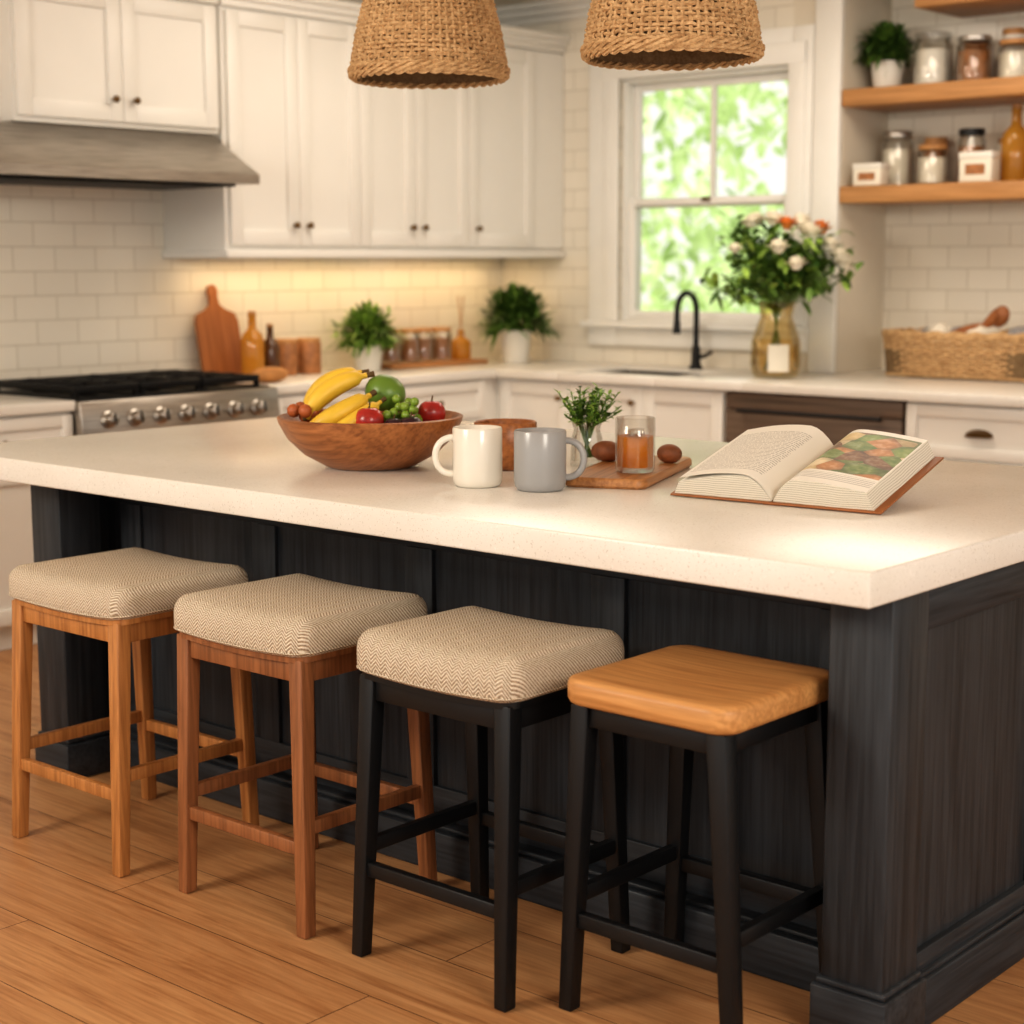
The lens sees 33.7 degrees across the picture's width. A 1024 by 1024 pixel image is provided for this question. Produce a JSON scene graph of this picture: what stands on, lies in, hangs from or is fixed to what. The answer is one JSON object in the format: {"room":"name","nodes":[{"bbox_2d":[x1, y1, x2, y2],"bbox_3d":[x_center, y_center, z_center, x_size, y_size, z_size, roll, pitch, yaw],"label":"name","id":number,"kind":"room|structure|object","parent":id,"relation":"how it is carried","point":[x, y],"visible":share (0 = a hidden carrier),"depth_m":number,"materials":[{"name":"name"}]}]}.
{"room":"kitchen","nodes":[
{"label":"kitchen","id":0,"kind":"room"},
{"bbox_2d":[0,0,501,390],"bbox_3d":[-3.368,-0.742,5.481,0.150,2.750,9.900,7,11,41],"label":"wall","id":1,"kind":"structure","parent":0,"point":[87,287],"depth_m":7.38,"materials":[{"name":"tile"}]},
{"bbox_2d":[0,0,218,134],"bbox_3d":[-1.696,-1.842,6.770,0.479,0.609,1.008,7,11,41],"label":"upper cabinet","id":2,"kind":"object","parent":1,"relation":"attached to","point":[146,65],"visible":0.98,"depth_m":6.63,"materials":[{"name":"white paint"}]},
{"bbox_2d":[0,121,259,189],"bbox_3d":[-1.696,-1.405,6.680,0.678,0.218,1.235,7,11,41],"label":"range hood","id":3,"kind":"object","parent":1,"relation":"attached to","point":[31,154],"visible":1,"depth_m":6.54,"materials":[{"name":"metal"}]},
{"bbox_2d":[162,0,570,257],"bbox_3d":[-0.619,-1.772,8.027,0.479,1.121,2.251,7,11,41],"label":"upper cabinet","id":4,"kind":"object","parent":1,"relation":"attached to","point":[346,168],"visible":0.79,"depth_m":7.67,"materials":[{"name":"white paint"}]},
{"bbox_2d":[0,643,1023,1023],"bbox_3d":[0.349,1.067,2.941,9.500,0.100,10.600,7,11,41],"label":"floor","id":5,"kind":"structure","parent":0,"point":[81,942],"depth_m":3.57,"materials":[{"name":"brown wood"}]},
{"bbox_2d":[9,547,258,877],"bbox_3d":[-0.960,0.472,4.251,0.482,0.696,0.438,7,11,41],"label":"counter stool","id":6,"kind":"object","parent":5,"relation":"on","point":[119,598],"visible":0.93,"depth_m":4.13,"materials":[{"name":"brown wood"}]},
{"bbox_2d":[0,369,279,435],"bbox_3d":[-1.532,-0.074,7.000,0.725,0.970,0.983,7,11,41],"label":"gas range","id":7,"kind":"object","parent":5,"relation":"on","point":[124,401],"visible":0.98,"depth_m":6.73,"materials":[{"name":"metal"}]},
{"bbox_2d":[0,377,497,650],"bbox_3d":[-1.803,0.009,6.760,0.681,0.878,6.096,7,11,41],"label":"base cabinet","id":8,"kind":"object","parent":5,"relation":"on","point":[475,399],"visible":0.18,"depth_m":6.32,"materials":[{"name":"white paint"}]},
{"bbox_2d":[0,357,1023,416],"bbox_3d":[-0.386,-0.309,5.744,4.078,0.039,6.518,7,11,41],"label":"countertop","id":9,"kind":"structure","parent":8,"relation":"on","point":[867,384],"depth_m":7.42,"materials":[{"name":"stone"}]},
{"bbox_2d":[194,284,240,373],"bbox_3d":[-1.325,-0.817,7.613,0.097,0.414,0.238,7,11,41],"label":"paddle cutting board","id":10,"kind":"object","parent":9,"relation":"on","point":[217,331],"visible":0.81,"depth_m":7.60,"materials":[{"name":"brown wood"}]},
{"bbox_2d":[241,311,264,373],"bbox_3d":[-1.155,-0.744,7.527,0.104,0.300,0.104,7,11,41],"label":"olive oil bottle","id":11,"kind":"object","parent":9,"relation":"on","point":[252,341],"visible":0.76,"depth_m":7.49,"materials":[{"name":"orange glass"}]},
{"bbox_2d":[251,367,288,381],"bbox_3d":[-1.046,-0.594,7.306,0.100,0.068,0.200,7,11,41],"label":"bread loaf","id":12,"kind":"object","parent":9,"relation":"on","point":[266,374],"visible":0.89,"depth_m":7.26,"materials":[{"name":"orange food"}]},
{"bbox_2d":[264,324,279,366],"bbox_3d":[-1.091,-0.730,7.634,0.084,0.240,0.084,7,11,41],"label":"vinegar bottle","id":13,"kind":"object","parent":9,"relation":"on","point":[271,346],"visible":0.7,"depth_m":7.60,"materials":[{"name":"brown glass"}]},
{"bbox_2d":[275,338,297,375],"bbox_3d":[-1.044,-0.714,7.783,0.116,0.165,0.116,7,11,41],"label":"wooden canister","id":14,"kind":"object","parent":9,"relation":"on","point":[288,346],"visible":0.72,"depth_m":7.73,"materials":[{"name":"brown wood"}]},
{"bbox_2d":[296,337,320,373],"bbox_3d":[-0.949,-0.730,7.891,0.116,0.165,0.116,7,11,41],"label":"wooden canister","id":15,"kind":"object","parent":9,"relation":"on","point":[309,348],"visible":0.94,"depth_m":7.84,"materials":[{"name":"brown wood"}]},
{"bbox_2d":[325,299,412,370],"bbox_3d":[-0.705,-0.844,8.055,0.446,0.341,0.399,7,11,41],"label":"potted fern","id":16,"kind":"object","parent":9,"relation":"on","point":[367,324],"visible":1,"depth_m":8.02,"materials":[{"name":"green plant"}]},
{"bbox_2d":[381,358,487,368],"bbox_3d":[-0.417,-0.745,8.473,0.220,0.020,0.680,7,11,41],"label":"serving tray","id":17,"kind":"object","parent":9,"relation":"on","point":[434,362],"visible":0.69,"depth_m":8.39,"materials":[{"name":"brown wood"}]},
{"bbox_2d":[381,329,399,361],"bbox_3d":[-0.599,-0.815,8.314,0.102,0.165,0.102,7,11,41],"label":"spice jar","id":18,"kind":"object","parent":17,"relation":"on","point":[390,355],"visible":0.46,"depth_m":8.28,"materials":[{"name":"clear glass"}]},
{"bbox_2d":[400,328,418,360],"bbox_3d":[-0.508,-0.826,8.387,0.102,0.165,0.102,7,11,41],"label":"spice jar","id":19,"kind":"object","parent":17,"relation":"on","point":[409,351],"visible":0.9,"depth_m":8.35,"materials":[{"name":"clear glass"}]},
{"bbox_2d":[413,328,431,359],"bbox_3d":[-0.448,-0.841,8.485,0.102,0.165,0.102,7,11,41],"label":"spice jar","id":20,"kind":"object","parent":17,"relation":"on","point":[425,344],"visible":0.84,"depth_m":8.45,"materials":[{"name":"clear glass"}]},
{"bbox_2d":[432,327,450,358],"bbox_3d":[-0.357,-0.852,8.558,0.102,0.165,0.102,7,11,41],"label":"spice jar","id":21,"kind":"object","parent":17,"relation":"on","point":[441,346],"visible":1,"depth_m":8.52,"materials":[{"name":"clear glass"}]},
{"bbox_2d":[451,329,470,358],"bbox_3d":[-0.262,-0.861,8.667,0.100,0.150,0.100,7,11,41],"label":"reed diffuser","id":22,"kind":"object","parent":17,"relation":"on","point":[460,346],"visible":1,"depth_m":8.63,"materials":[{"name":"brown glass"}]},
{"bbox_2d":[456,296,463,328],"bbox_3d":[-0.261,-1.020,8.643,0.041,0.170,0.041,7,11,41],"label":"reed sticks","id":23,"kind":"object","parent":22,"relation":"on","point":[460,317],"visible":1,"depth_m":8.64,"materials":[{"name":"brown wood"}]},
{"bbox_2d":[470,278,565,362],"bbox_3d":[0.015,-0.987,8.698,0.551,0.432,0.488,7,11,41],"label":"potted fern","id":24,"kind":"object","parent":9,"relation":"on","point":[515,305],"visible":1,"depth_m":8.63,"materials":[{"name":"green plant"}]},
{"bbox_2d":[610,370,695,375],"bbox_3d":[0.657,-0.560,8.022,0.558,0.185,0.378,7,11,41],"label":"sink basin","id":25,"kind":"object","parent":9,"relation":"in","point":[622,371],"visible":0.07,"depth_m":8.22,"materials":[{"name":"metal"}]},
{"bbox_2d":[673,290,712,368],"bbox_3d":[0.843,-0.870,8.085,0.202,0.379,0.133,-3,9,-19],"label":"kitchen faucet","id":26,"kind":"object","parent":9,"relation":"on","point":[696,357],"visible":1,"depth_m":8.11,"materials":[{"name":"black metal"}]},
{"bbox_2d":[690,210,863,371],"bbox_3d":[1.177,-0.959,7.464,0.708,0.734,0.728,-2,9,-10],"label":"flower bouquet","id":27,"kind":"object","parent":9,"relation":"on","point":[785,268],"visible":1,"depth_m":7.36,"materials":[{"name":"green plant"}]},
{"bbox_2d":[882,306,1023,380],"bbox_3d":[2.029,-0.758,7.492,0.770,0.314,0.367,7,11,41],"label":"wicker basket","id":28,"kind":"object","parent":9,"relation":"on","point":[980,351],"visible":1,"depth_m":7.38,"materials":[{"name":"wicker"}]},
{"bbox_2d":[174,573,436,939],"bbox_3d":[-0.480,0.526,3.874,0.465,0.698,0.419,7,11,41],"label":"counter stool","id":29,"kind":"object","parent":5,"relation":"on","point":[298,629],"visible":0.91,"depth_m":3.74,"materials":[{"name":"brown wood"}]},
{"bbox_2d":[352,606,630,1011],"bbox_3d":[-0.044,0.579,3.503,0.452,0.699,0.401,7,11,41],"label":"counter stool","id":30,"kind":"object","parent":5,"relation":"on","point":[481,668],"visible":0.92,"depth_m":3.38,"materials":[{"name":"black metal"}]},
{"bbox_2d":[0,417,1023,1023],"bbox_3d":[0.002,0.328,4.444,2.960,0.919,1.570,7,11,41],"label":"kitchen island","id":31,"kind":"object","parent":5,"relation":"on","point":[913,611],"visible":0.73,"depth_m":3.48,"materials":[{"name":"stone"}]},
{"bbox_2d":[277,367,462,470],"bbox_3d":[-0.360,-0.240,4.296,0.472,0.248,0.472,7,11,41],"label":"fruit bowl","id":32,"kind":"object","parent":31,"relation":"on","point":[387,432],"visible":0.98,"depth_m":4.19,"materials":[{"name":"brown wood"}]},
{"bbox_2d":[432,425,501,487],"bbox_3d":[-0.096,-0.130,3.936,0.149,0.137,0.117,4,9,25],"label":"coffee mug","id":33,"kind":"object","parent":31,"relation":"on","point":[476,449],"visible":1,"depth_m":3.88,"materials":[{"name":"beige ceramic"}]},
{"bbox_2d":[474,418,536,470],"bbox_3d":[-0.016,-0.169,4.258,0.158,0.119,0.158,7,11,41],"label":"wooden cup","id":34,"kind":"object","parent":31,"relation":"on","point":[508,425],"visible":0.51,"depth_m":4.19,"materials":[{"name":"brown wood"}]},
{"bbox_2d":[514,427,586,492],"bbox_3d":[0.079,-0.120,3.866,0.153,0.137,0.120,-4,9,-26],"label":"coffee mug","id":35,"kind":"object","parent":31,"relation":"on","point":[539,452],"visible":1,"depth_m":3.81,"materials":[{"name":"grey ceramic"}]},
{"bbox_2d":[555,382,623,457],"bbox_3d":[0.187,-0.226,4.317,0.175,0.213,0.184,7,11,41],"label":"herbs","id":36,"kind":"object","parent":31,"relation":"on","point":[589,409],"visible":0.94,"depth_m":4.30,"materials":[{"name":"green plant"}]},
{"bbox_2d":[566,455,691,489],"bbox_3d":[0.289,-0.100,4.107,0.200,0.025,0.490,3,9,19],"label":"cutting board","id":37,"kind":"object","parent":31,"relation":"on","point":[608,475],"visible":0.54,"depth_m":3.94,"materials":[{"name":"brown wood"}]},
{"bbox_2d":[591,441,616,461],"bbox_3d":[0.236,-0.151,4.199,0.090,0.052,0.064,7,11,41],"label":"egg","id":38,"kind":"object","parent":37,"relation":"on","point":[606,451],"visible":0.88,"depth_m":4.17,"materials":[{"name":"brown food"}]},
{"bbox_2d":[617,434,652,467],"bbox_3d":[0.290,-0.159,3.976,0.094,0.128,0.094,7,11,41],"label":"tea glass","id":39,"kind":"object","parent":37,"relation":"on","point":[633,450],"visible":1,"depth_m":3.94,"materials":[{"name":"orange"}]},
{"bbox_2d":[657,444,681,462],"bbox_3d":[0.388,-0.144,4.161,0.068,0.048,0.052,7,11,41],"label":"egg","id":40,"kind":"object","parent":37,"relation":"on","point":[667,453],"visible":1,"depth_m":4.14,"materials":[{"name":"brown food"}]},
{"bbox_2d":[670,425,943,514],"bbox_3d":[0.647,-0.104,3.725,0.502,0.144,0.335,6,10,36],"label":"open cookbook","id":41,"kind":"object","parent":31,"relation":"on","point":[866,471],"visible":1,"depth_m":3.66,"materials":[{"name":"beige paper"}]},
{"bbox_2d":[559,645,828,1023],"bbox_3d":[0.356,0.633,3.231,0.411,0.671,0.408,7,11,41],"label":"counter stool","id":42,"kind":"object","parent":5,"relation":"on","point":[718,704],"visible":0.91,"depth_m":3.14,"materials":[{"name":"black wood"}]},
{"bbox_2d":[498,378,1023,465],"bbox_3d":[1.588,-0.121,7.576,3.453,0.878,1.197,7,11,41],"label":"base cabinet","id":43,"kind":"object","parent":5,"relation":"on","point":[953,432],"visible":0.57,"depth_m":7.48,"materials":[{"name":"white paint"}]},
{"bbox_2d":[725,391,907,444],"bbox_3d":[1.468,-0.139,7.370,0.860,0.770,0.739,7,11,41],"label":"dishwasher","id":44,"kind":"object","parent":43,"relation":"in","point":[836,417],"visible":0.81,"depth_m":7.05,"materials":[{"name":"black metal"}]},
{"bbox_2d":[494,0,543,6],"bbox_3d":[0.342,-1.752,2.522,9.500,0.100,10.600,7,11,41],"label":"ceiling","id":45,"kind":"structure","parent":0,"point":[498,3],"depth_m":8.67,"materials":[{"name":"paint"}]},
{"bbox_2d":[347,0,510,89],"bbox_3d":[-0.219,-1.550,4.391,0.430,0.846,0.429,4,10,28],"label":"pendant lamp","id":46,"kind":"object","parent":45,"relation":"hanging from","point":[400,44],"visible":1,"depth_m":4.28,"materials":[{"name":"wicker"}]},
{"bbox_2d":[580,0,764,70],"bbox_3d":[0.372,-1.472,3.880,0.430,0.854,0.429,4,10,28],"label":"pendant lamp","id":47,"kind":"object","parent":45,"relation":"hanging from","point":[641,35],"visible":1,"depth_m":3.78,"materials":[{"name":"wicker"}]},
{"bbox_2d":[502,0,815,372],"bbox_3d":[0.667,-1.214,8.592,2.090,2.750,0.150,7,11,41],"label":"wall","id":48,"kind":"structure","parent":0,"point":[563,282],"depth_m":8.70,"materials":[{"name":"tile"}]},
{"bbox_2d":[496,0,591,26],"bbox_3d":[3.377,-2.159,5.896,9.198,0.100,0.089,7,11,41],"label":"trim","id":49,"kind":"structure","parent":48,"relation":"attached to","point":[546,11],"depth_m":8.66,"materials":[{"name":"white paint"}]},
{"bbox_2d":[580,24,814,352],"bbox_3d":[0.919,-1.550,8.262,1.335,1.490,0.215,7,11,41],"label":"window","id":50,"kind":"structure","parent":48,"relation":"in","point":[792,46],"depth_m":8.39,"materials":[{"name":"white paint"}]},
{"bbox_2d":[807,0,844,372],"bbox_3d":[1.439,-1.504,7.746,0.138,1.730,0.029,7,11,41],"label":"trim","id":51,"kind":"structure","parent":48,"relation":"attached to","point":[830,14],"depth_m":7.71,"materials":[{"name":"white paint"}]},
{"bbox_2d":[812,0,891,373],"bbox_3d":[1.592,-1.123,7.970,0.130,2.750,0.420,7,11,41],"label":"wall","id":52,"kind":"structure","parent":0,"point":[860,309],"depth_m":7.87,"materials":[{"name":"beige paint"}]},
{"bbox_2d":[881,0,1023,368],"bbox_3d":[2.538,-1.058,7.514,2.160,2.750,0.130,7,11,41],"label":"wall","id":53,"kind":"structure","parent":0,"point":[953,265],"depth_m":7.81,"materials":[{"name":"tile"}]},
{"bbox_2d":[839,180,1023,204],"bbox_3d":[2.391,-1.374,7.213,2.008,0.075,0.438,7,11,41],"label":"floating shelf","id":54,"kind":"object","parent":53,"relation":"attached to","point":[986,191],"visible":1,"depth_m":7.42,"materials":[{"name":"brown wood"}]},
{"bbox_2d":[852,163,889,185],"bbox_3d":[1.623,-1.526,7.648,0.146,0.098,0.086,7,11,41],"label":"tin","id":55,"kind":"object","parent":54,"relation":"on","point":[865,174],"visible":0.97,"depth_m":7.61,"materials":[{"name":"metal"}]},
{"bbox_2d":[882,131,913,184],"bbox_3d":[1.776,-1.623,7.787,0.147,0.250,0.147,7,11,41],"label":"glass storage jar","id":56,"kind":"object","parent":54,"relation":"on","point":[900,160],"visible":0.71,"depth_m":7.73,"materials":[{"name":"white"}]},
{"bbox_2d":[917,144,947,182],"bbox_3d":[1.883,-1.553,7.568,0.139,0.175,0.139,7,11,41],"label":"glass storage jar","id":57,"kind":"object","parent":54,"relation":"on","point":[930,169],"visible":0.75,"depth_m":7.52,"materials":[{"name":"white"}]},
{"bbox_2d":[957,128,985,181],"bbox_3d":[2.037,-1.576,7.497,0.122,0.240,0.122,7,11,41],"label":"glass storage jar","id":58,"kind":"object","parent":54,"relation":"on","point":[965,131],"visible":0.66,"depth_m":7.44,"materials":[{"name":"white"}]},
{"bbox_2d":[959,151,1000,181],"bbox_3d":[2.018,-1.491,7.304,0.156,0.128,0.086,7,11,41],"label":"tin","id":59,"kind":"object","parent":54,"relation":"on","point":[975,166],"visible":0.96,"depth_m":7.27,"materials":[{"name":"metal"}]},
{"bbox_2d":[1000,104,1023,180],"bbox_3d":[2.182,-1.596,7.324,0.120,0.330,0.120,7,11,41],"label":"olive oil bottle","id":60,"kind":"object","parent":54,"relation":"on","point":[1012,142],"visible":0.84,"depth_m":7.29,"materials":[{"name":"orange glass"}]},
{"bbox_2d":[842,76,1023,112],"bbox_3d":[2.390,-1.800,7.149,2.008,0.075,0.438,7,11,41],"label":"floating shelf","id":61,"kind":"object","parent":53,"relation":"attached to","point":[1002,90],"visible":1,"depth_m":7.40,"materials":[{"name":"brown wood"}]},
{"bbox_2d":[853,19,920,86],"bbox_3d":[1.708,-2.079,7.658,0.250,0.330,0.340,7,11,41],"label":"potted fern","id":62,"kind":"object","parent":61,"relation":"on","point":[888,39],"visible":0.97,"depth_m":7.61,"materials":[{"name":"green plant"}]},
{"bbox_2d":[914,48,951,83],"bbox_3d":[1.871,-2.007,7.511,0.173,0.230,0.173,7,11,41],"label":"glass storage jar","id":63,"kind":"object","parent":61,"relation":"on","point":[932,65],"visible":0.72,"depth_m":7.45,"materials":[{"name":"white"}]},
{"bbox_2d":[957,34,992,80],"bbox_3d":[2.022,-1.974,7.383,0.159,0.200,0.159,7,11,41],"label":"glass storage jar","id":64,"kind":"object","parent":61,"relation":"on","point":[971,64],"visible":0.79,"depth_m":7.32,"materials":[{"name":"brown"}]},
{"bbox_2d":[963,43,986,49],"bbox_3d":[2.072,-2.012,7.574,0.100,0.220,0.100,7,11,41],"label":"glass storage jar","id":65,"kind":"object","parent":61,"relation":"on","point":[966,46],"visible":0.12,"depth_m":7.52,"materials":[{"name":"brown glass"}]},
{"bbox_2d":[998,38,1023,77],"bbox_3d":[2.165,-1.941,7.261,0.153,0.170,0.153,7,11,41],"label":"glass storage jar","id":66,"kind":"object","parent":61,"relation":"on","point":[1011,63],"visible":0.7,"depth_m":7.21,"materials":[{"name":"white"}]},
{"bbox_2d":[1001,27,1023,51],"bbox_3d":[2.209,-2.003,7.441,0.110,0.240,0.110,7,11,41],"label":"lid","id":67,"kind":"object","parent":66,"relation":"on","point":[1014,32],"visible":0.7,"depth_m":7.38,"materials":[{"name":"brown wood"}]},
{"bbox_2d":[915,0,1023,17],"bbox_3d":[2.520,-2.179,6.977,1.660,0.075,0.438,7,11,41],"label":"floating shelf","id":68,"kind":"object","parent":53,"relation":"attached to","point":[956,8],"visible":1,"depth_m":7.36,"materials":[{"name":"brown wood"}]},
{"label":"outside","id":69,"kind":"structure","parent":0,"visible":0},
{"bbox_3d":[6.721,-1.150,19.132,35.000,0.100,22.400,7,11,41],"label":"lawn","id":70,"kind":"structure","parent":69,"visible":0},
{"bbox_2d":[641,80,787,325],"bbox_3d":[1.849,-2.755,15.331,6.647,4.194,5.658,7,11,41],"label":"tree","id":71,"kind":"object","parent":70,"relation":"on","point":[728,108],"visible":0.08,"depth_m":13.98,"materials":[{"name":"green plant"}]}
]}

